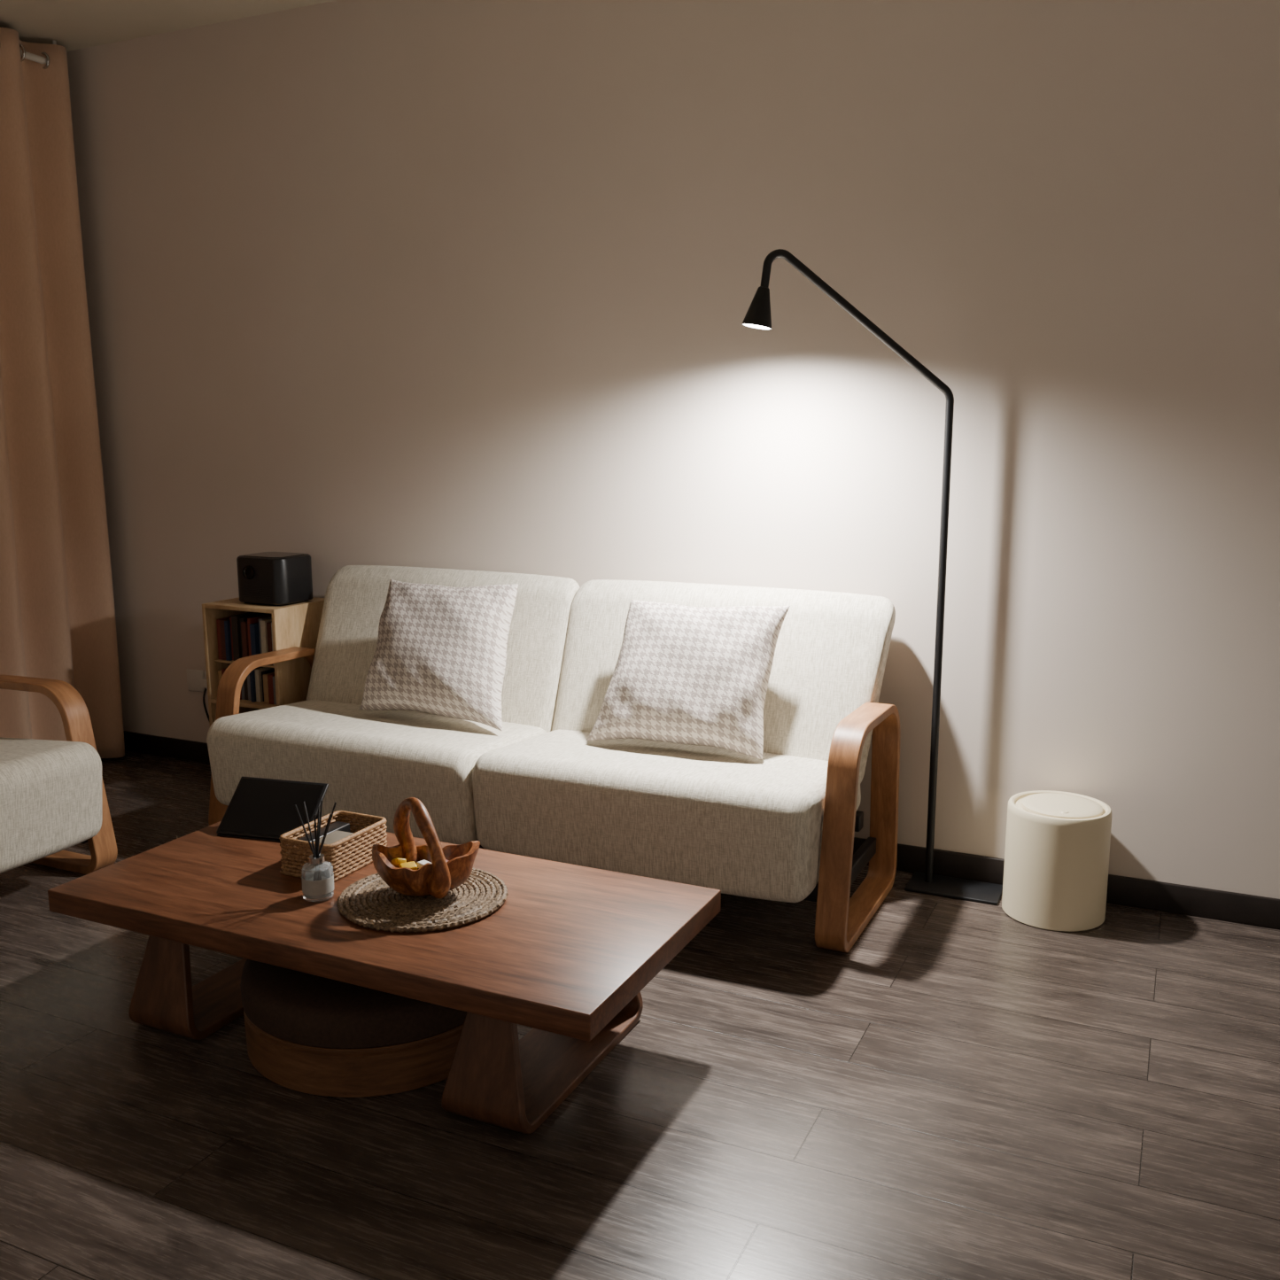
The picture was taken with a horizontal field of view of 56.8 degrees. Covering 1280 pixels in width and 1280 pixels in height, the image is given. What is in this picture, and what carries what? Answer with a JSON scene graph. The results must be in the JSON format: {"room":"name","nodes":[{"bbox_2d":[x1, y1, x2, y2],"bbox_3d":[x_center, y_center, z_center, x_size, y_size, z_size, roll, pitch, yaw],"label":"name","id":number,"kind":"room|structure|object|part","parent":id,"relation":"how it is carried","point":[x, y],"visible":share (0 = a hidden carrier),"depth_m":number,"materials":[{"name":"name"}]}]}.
{"room":"living room","nodes":[
{"label":"living room","id":0,"kind":"room"},
{"bbox_2d":[0,0,336,51],"bbox_3d":[-0.340,-1.710,1.000,6.900,0.100,5.235,5,11,25],"label":"ceiling","id":1,"kind":"structure","parent":0,"point":[74,25],"depth_m":4.22,"materials":[{"name":"paint"}]},
{"bbox_2d":[0,27,124,758],"bbox_3d":[-2.748,-0.701,3.623,0.141,2.798,2.566,5,11,25],"label":"curtain","id":2,"kind":"object","parent":1,"relation":"hanging from","point":[58,621],"visible":0.94,"depth_m":4.56,"materials":[{"name":"fabric"}]},
{"bbox_3d":[-2.755,-2.028,3.374,0.025,0.098,2.532,5,11,25],"label":"rod","id":3,"kind":"part","parent":2,"relation":"part of","materials":[{"name":"white plastic"}]},
{"bbox_2d":[0,750,1279,1279],"bbox_3d":[-0.340,1.156,1.505,6.900,0.100,5.235,5,11,25],"label":"floor","id":4,"kind":"structure","parent":0,"point":[966,1089],"depth_m":2.35,"materials":[{"name":"laminate"}]},
{"bbox_2d":[0,674,117,874],"bbox_3d":[-2.060,0.328,3.397,0.777,0.875,0.788,5,11,25],"label":"armchair","id":5,"kind":"object","parent":4,"relation":"on","point":[53,799],"visible":0.99,"depth_m":3.42,"materials":[{"name":"fabric"}]},
{"bbox_2d":[0,736,102,873],"bbox_3d":[-1.983,0.474,3.387,0.608,0.308,0.617,5,11,25],"label":"seat cushion","id":6,"kind":"object","parent":5,"relation":"on","point":[50,791],"depth_m":3.36,"materials":[{"name":"fabric"}]},
{"bbox_2d":[201,597,324,726],"bbox_3d":[-1.382,0.215,4.451,0.342,0.730,0.310,5,11,25],"label":"bookshelf","id":7,"kind":"object","parent":4,"relation":"on","point":[296,624],"visible":0.22,"depth_m":4.32,"materials":[{"name":"brown wood"}]},
{"bbox_3d":[-1.382,0.213,4.451,0.312,0.015,0.310,5,11,25],"label":"shelf","id":8,"kind":"part","parent":7,"relation":"part of","materials":[{"name":"brown wood"}]},
{"bbox_3d":[-1.375,0.066,4.439,0.312,0.008,0.280,5,11,25],"label":"shelf","id":9,"kind":"part","parent":7,"relation":"part of","materials":[{"name":"brown wood"}]},
{"bbox_2d":[216,612,276,705],"bbox_3d":[-1.398,0.225,4.416,0.289,0.651,0.188,5,11,25],"label":"books","id":10,"kind":"object","parent":7,"relation":"on","point":[251,633],"visible":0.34,"depth_m":4.32,"materials":[{"name":"multicoloured paper"}]},
{"bbox_2d":[236,551,312,605],"bbox_3d":[-1.340,-0.226,4.340,0.225,0.177,0.195,5,11,25],"label":"projector","id":11,"kind":"object","parent":7,"relation":"on","point":[272,578],"visible":1,"depth_m":4.26,"materials":[{"name":"black plastic"}]},
{"bbox_3d":[-1.339,-0.312,4.327,0.185,0.002,0.160,5,11,25],"label":"panel","id":12,"kind":"part","parent":11,"relation":"part of","materials":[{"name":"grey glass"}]},
{"bbox_2d":[240,959,466,1097],"bbox_3d":[-0.597,0.796,2.697,0.592,0.195,0.592,5,11,25],"label":"round ottoman","id":13,"kind":"object","parent":4,"relation":"on","point":[306,1033],"visible":0.4,"depth_m":2.44,"materials":[{"name":"brown wood"}]},
{"bbox_2d":[240,959,466,1048],"bbox_3d":[-0.597,0.743,2.688,0.592,0.087,0.592,5,11,25],"label":"cushion","id":14,"kind":"object","parent":13,"relation":"on","point":[285,1008],"depth_m":2.44,"materials":[{"name":"fabric"}]},
{"bbox_2d":[47,821,721,1134],"bbox_3d":[-0.578,0.727,2.701,1.380,0.330,0.645,5,11,25],"label":"coffee table","id":15,"kind":"object","parent":4,"relation":"on","point":[569,955],"visible":0.9,"depth_m":2.49,"materials":[{"name":"brown wood"}]},
{"bbox_3d":[-0.969,0.718,2.893,0.192,0.282,0.553,5,11,25],"label":"leg","id":16,"kind":"part","parent":15,"relation":"part of","materials":[{"name":"brown wood"}]},
{"bbox_2d":[216,776,328,842],"bbox_3d":[-0.944,0.435,3.058,0.256,0.121,0.150,3,10,15],"label":"laptop","id":17,"kind":"object","parent":15,"relation":"on","point":[262,809],"visible":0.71,"depth_m":3.04,"materials":[{"name":"black plastic"}]},
{"bbox_2d":[294,800,336,901],"bbox_3d":[-0.719,0.464,2.619,0.108,0.215,0.076,9,13,41],"label":"reed diffuser","id":18,"kind":"object","parent":15,"relation":"on","point":[317,877],"visible":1,"depth_m":2.60,"materials":[{"name":"clear glass"}]},
{"bbox_2d":[301,855,333,901],"bbox_3d":[-0.715,0.526,2.622,0.068,0.091,0.068,5,11,25],"label":"bottle","id":19,"kind":"object","parent":18,"relation":"attached to","point":[317,877],"depth_m":2.60,"materials":[{"name":"clear glass"}]},
{"bbox_2d":[279,810,387,881],"bbox_3d":[-0.729,0.490,2.827,0.160,0.092,0.228,5,11,25],"label":"wicker basket","id":20,"kind":"object","parent":15,"relation":"on","point":[348,849],"visible":0.84,"depth_m":2.78,"materials":[{"name":"wicker"}]},
{"bbox_2d":[336,867,508,932],"bbox_3d":[-0.479,0.567,2.618,0.373,0.015,0.372,10,14,44],"label":"placemat","id":21,"kind":"object","parent":15,"relation":"on","point":[368,902],"visible":0.72,"depth_m":2.56,"materials":[{"name":"beige wicker"}]},
{"bbox_2d":[372,797,480,898],"bbox_3d":[-0.477,0.452,2.595,0.234,0.217,0.149,3,10,14],"label":"wooden basket","id":22,"kind":"object","parent":21,"relation":"on","point":[408,868],"visible":1,"depth_m":2.56,"materials":[{"name":"brown wood"}]},
{"bbox_3d":[-0.476,0.445,2.596,0.056,0.203,0.209,-8,13,-37],"label":"handle","id":23,"kind":"part","parent":22,"relation":"part of","materials":[{"name":"brown wood"}]},
{"bbox_2d":[372,840,480,896],"bbox_3d":[-0.473,0.505,2.606,0.239,0.110,0.148,0,10,0],"label":"bowl","id":24,"kind":"object","parent":22,"relation":"attached to","point":[407,867],"depth_m":2.56,"materials":[{"name":"brown wood"}]},
{"bbox_3d":[-0.194,0.780,2.538,0.192,0.282,0.553,5,11,25],"label":"leg","id":25,"kind":"part","parent":15,"relation":"part of","materials":[{"name":"brown wood"}]},
{"bbox_2d":[206,565,900,952],"bbox_3d":[-0.337,0.274,3.700,2.178,0.875,0.777,5,11,25],"label":"sofa","id":26,"kind":"object","parent":4,"relation":"on","point":[781,826],"visible":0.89,"depth_m":3.47,"materials":[{"name":"fabric"}]},
{"bbox_3d":[-1.285,0.337,4.167,0.080,0.589,0.594,5,11,25],"label":"arm","id":27,"kind":"part","parent":26,"relation":"part of","materials":[{"name":"brown wood"}]},
{"bbox_2d":[206,699,546,844],"bbox_3d":[-0.828,0.391,3.858,1.002,0.308,0.608,5,11,25],"label":"seat cushion","id":28,"kind":"object","parent":26,"relation":"on","point":[370,762],"depth_m":3.60,"materials":[{"name":"fabric"}]},
{"bbox_2d":[359,578,518,731],"bbox_3d":[-0.634,0.030,3.828,0.588,0.423,0.294,5,11,25],"label":"throw pillow","id":29,"kind":"object","parent":26,"relation":"on","point":[441,650],"visible":1,"depth_m":3.75,"materials":[{"name":"fabric"}]},
{"bbox_2d":[305,565,579,732],"bbox_3d":[-0.695,0.053,4.089,1.002,0.576,0.316,5,11,25],"label":"cushion","id":30,"kind":"object","parent":26,"relation":"on","point":[355,598],"depth_m":4.04,"materials":[{"name":"fabric"}]},
{"bbox_3d":[-0.414,0.601,3.590,2.030,0.050,0.050,5,11,25],"label":"rail","id":31,"kind":"part","parent":26,"relation":"part of","materials":[{"name":"beige fabric"}]},
{"bbox_2d":[472,729,861,902],"bbox_3d":[0.083,0.465,3.440,1.002,0.308,0.608,5,11,25],"label":"seat cushion","id":32,"kind":"object","parent":26,"relation":"on","point":[730,822],"depth_m":3.19,"materials":[{"name":"fabric"}]},
{"bbox_2d":[586,599,790,759],"bbox_3d":[0.142,0.099,3.479,0.548,0.411,0.284,5,11,25],"label":"throw pillow","id":33,"kind":"object","parent":26,"relation":"on","point":[682,674],"visible":1,"depth_m":3.40,"materials":[{"name":"fabric"}]},
{"bbox_2d":[551,579,895,783],"bbox_3d":[0.238,0.129,3.661,1.050,0.576,0.316,5,11,25],"label":"cushion","id":34,"kind":"object","parent":26,"relation":"on","point":[832,648],"depth_m":3.52,"materials":[{"name":"fabric"}]},
{"bbox_3d":[0.617,0.491,3.294,0.080,0.589,0.594,5,11,25],"label":"arm","id":35,"kind":"part","parent":26,"relation":"part of","materials":[{"name":"brown wood"}]},
{"bbox_3d":[-0.274,0.455,3.868,2.030,0.050,0.050,5,11,25],"label":"rail","id":36,"kind":"part","parent":26,"relation":"part of","materials":[{"name":"black"}]},
{"bbox_2d":[741,248,1002,905],"bbox_3d":[0.691,-0.167,3.415,0.807,1.842,0.221,1,10,8],"label":"floor lamp","id":37,"kind":"object","parent":4,"relation":"on","point":[758,315],"visible":0.98,"depth_m":3.40,"materials":[{"name":"black metal"}]},
{"bbox_3d":[0.333,-0.920,3.265,0.085,0.108,0.085,14,10,23],"label":"lamp shade","id":38,"kind":"part","parent":37,"relation":"part of","materials":[{"name":"black metal"}]},
{"bbox_2d":[743,323,769,329],"bbox_3d":[0.324,-0.870,3.274,0.080,0.007,0.080,14,10,23],"label":"diffuser","id":39,"kind":"object","parent":37,"relation":"attached to","point":[748,325],"depth_m":3.27,"materials":[{"name":"white plastic"}]},
{"bbox_2d":[1001,790,1112,931],"bbox_3d":[1.177,0.616,3.344,0.278,0.325,0.278,5,11,25],"label":"trash bin","id":40,"kind":"object","parent":4,"relation":"on","point":[1057,853],"visible":1,"depth_m":3.24,"materials":[{"name":"beige plastic"}]},
{"bbox_3d":[1.182,0.464,3.315,0.217,0.013,0.217,5,11,25],"label":"lid","id":41,"kind":"part","parent":40,"relation":"part of","materials":[{"name":"beige plastic"}]},
{"bbox_2d":[66,0,1279,899],"bbox_3d":[0.745,-0.681,3.544,6.900,2.810,0.100,5,11,25],"label":"wall","id":42,"kind":"structure","parent":0,"point":[453,284],"depth_m":3.60,"materials":[{"name":"paint"}]},
{"bbox_2d":[186,668,209,721],"bbox_3d":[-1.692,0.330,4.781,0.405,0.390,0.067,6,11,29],"label":"wall outlet","id":43,"kind":"object","parent":42,"relation":"attached to","point":[196,680],"visible":0.5,"depth_m":4.83,"materials":[{"name":"white plastic"}]},
{"bbox_3d":[-1.821,0.166,4.846,0.090,0.090,0.010,5,11,25],"label":"plate","id":44,"kind":"part","parent":43,"relation":"part of","materials":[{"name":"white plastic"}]},
{"bbox_2d":[124,730,1279,929],"bbox_3d":[0.766,0.674,3.709,6.800,0.085,0.014,5,11,25],"label":"baseboard","id":45,"kind":"structure","parent":42,"relation":"attached to","point":[1246,909],"depth_m":3.42,"materials":[{"name":"black wood"}]}
]}

